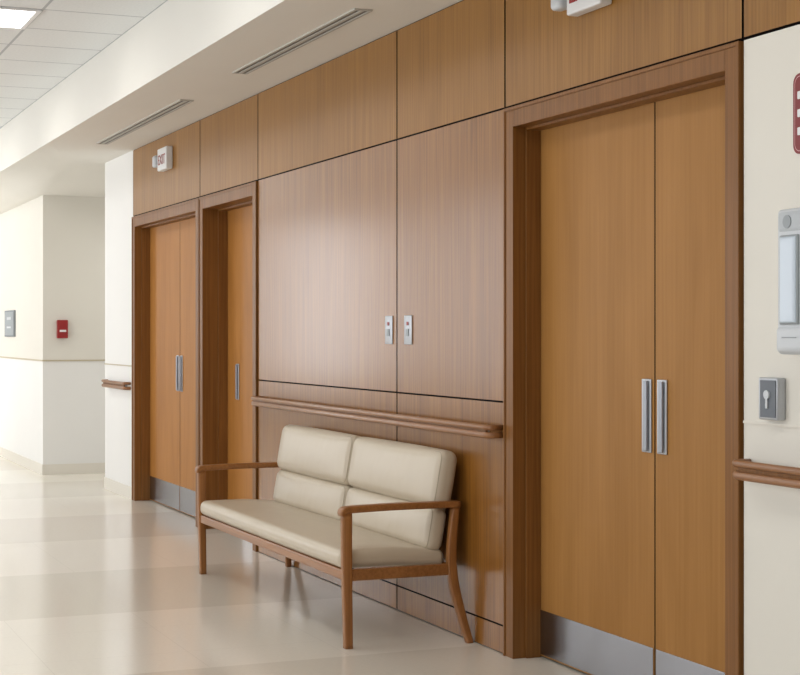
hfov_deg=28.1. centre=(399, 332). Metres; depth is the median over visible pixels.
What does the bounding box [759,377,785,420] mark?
control box
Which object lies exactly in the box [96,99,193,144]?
ceiling vent
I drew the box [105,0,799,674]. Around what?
wall
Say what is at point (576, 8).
exit sign
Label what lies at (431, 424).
handrail
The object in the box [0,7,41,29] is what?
recessed light
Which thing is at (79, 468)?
baseboard
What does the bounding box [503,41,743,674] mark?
door
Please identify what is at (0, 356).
trim
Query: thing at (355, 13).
ceiling vent
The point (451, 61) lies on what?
wall panel
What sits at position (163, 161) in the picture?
exit sign
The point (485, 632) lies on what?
wall panel
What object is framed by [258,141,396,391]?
wall panel
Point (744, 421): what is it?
trim
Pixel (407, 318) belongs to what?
wall switch
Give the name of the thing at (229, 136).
wall panel
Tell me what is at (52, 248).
wall
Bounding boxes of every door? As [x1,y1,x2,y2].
[132,198,197,526]
[198,181,258,551]
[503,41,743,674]
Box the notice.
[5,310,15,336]
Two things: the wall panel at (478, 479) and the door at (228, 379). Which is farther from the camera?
the door at (228, 379)
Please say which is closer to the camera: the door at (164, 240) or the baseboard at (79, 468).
the door at (164, 240)
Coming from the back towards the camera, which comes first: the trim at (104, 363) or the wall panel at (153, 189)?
the trim at (104, 363)
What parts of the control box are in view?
key knob, plate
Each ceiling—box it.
[0,0,167,127]
[0,0,461,213]
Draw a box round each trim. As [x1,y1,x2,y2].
[0,356,104,360]
[104,363,131,366]
[743,420,799,427]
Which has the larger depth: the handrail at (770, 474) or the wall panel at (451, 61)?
the wall panel at (451, 61)
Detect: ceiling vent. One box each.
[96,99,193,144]
[232,8,372,73]
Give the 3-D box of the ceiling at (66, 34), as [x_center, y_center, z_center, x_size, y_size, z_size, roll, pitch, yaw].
[-4.588,-1.940,11.901,3.870,0.100,30.500,0,0,-23]
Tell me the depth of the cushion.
7.37 m
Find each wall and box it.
[0,195,104,464]
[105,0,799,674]
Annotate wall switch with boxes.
[385,316,392,343]
[404,315,411,343]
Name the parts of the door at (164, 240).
kick plate, pull handle, pull handle, kick plate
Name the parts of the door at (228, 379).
pull handle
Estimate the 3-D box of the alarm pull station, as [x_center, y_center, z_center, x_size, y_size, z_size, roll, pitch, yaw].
[-3.241,-0.037,15.364,0.100,0.175,0.066,0,0,-23]
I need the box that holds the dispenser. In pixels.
[777,208,799,354]
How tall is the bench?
0.844 m
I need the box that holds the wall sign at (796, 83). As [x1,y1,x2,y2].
[793,73,799,153]
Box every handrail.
[101,379,130,389]
[251,396,502,438]
[732,459,799,488]
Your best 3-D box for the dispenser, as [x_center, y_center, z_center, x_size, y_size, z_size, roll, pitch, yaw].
[1.203,-0.155,4.819,0.092,0.441,0.138,0,0,-23]
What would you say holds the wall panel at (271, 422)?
attached to the wall at (771, 57)
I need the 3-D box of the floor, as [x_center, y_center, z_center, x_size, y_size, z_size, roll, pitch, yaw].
[-2.820,1.410,12.638,7.700,0.100,30.500,0,0,-23]
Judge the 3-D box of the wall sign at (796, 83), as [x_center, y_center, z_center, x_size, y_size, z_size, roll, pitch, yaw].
[1.247,-0.669,4.814,0.012,0.246,0.200,0,0,-23]
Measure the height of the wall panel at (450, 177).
1.234 m
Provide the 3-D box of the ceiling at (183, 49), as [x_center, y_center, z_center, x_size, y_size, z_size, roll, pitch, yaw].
[-1.034,-1.655,13.383,3.830,0.670,30.500,0,0,-23]
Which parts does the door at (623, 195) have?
kick plate, pull handle, pull handle, kick plate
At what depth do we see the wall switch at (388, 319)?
7.93 m
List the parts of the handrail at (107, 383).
grip rail, rail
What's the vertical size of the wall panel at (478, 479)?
0.940 m
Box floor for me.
[0,456,588,674]
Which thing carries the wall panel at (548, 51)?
attached to the wall at (771, 57)
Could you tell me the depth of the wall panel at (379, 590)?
8.24 m
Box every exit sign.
[152,146,172,171]
[551,0,611,16]
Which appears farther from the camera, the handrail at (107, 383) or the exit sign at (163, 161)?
the handrail at (107, 383)
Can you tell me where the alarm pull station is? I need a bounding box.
[57,320,67,337]
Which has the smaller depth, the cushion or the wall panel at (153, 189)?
the cushion
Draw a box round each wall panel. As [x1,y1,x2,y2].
[133,121,200,215]
[200,94,258,195]
[258,31,396,178]
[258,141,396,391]
[258,381,396,583]
[258,546,396,608]
[397,0,505,138]
[397,110,502,400]
[397,393,502,624]
[397,586,502,652]
[506,0,742,106]
[744,0,799,36]
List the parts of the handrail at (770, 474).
grip rail, rail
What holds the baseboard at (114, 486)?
attached to the wall at (771, 57)
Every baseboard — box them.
[0,447,104,474]
[104,477,131,499]
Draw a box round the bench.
[195,425,473,648]
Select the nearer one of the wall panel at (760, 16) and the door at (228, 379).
the wall panel at (760, 16)

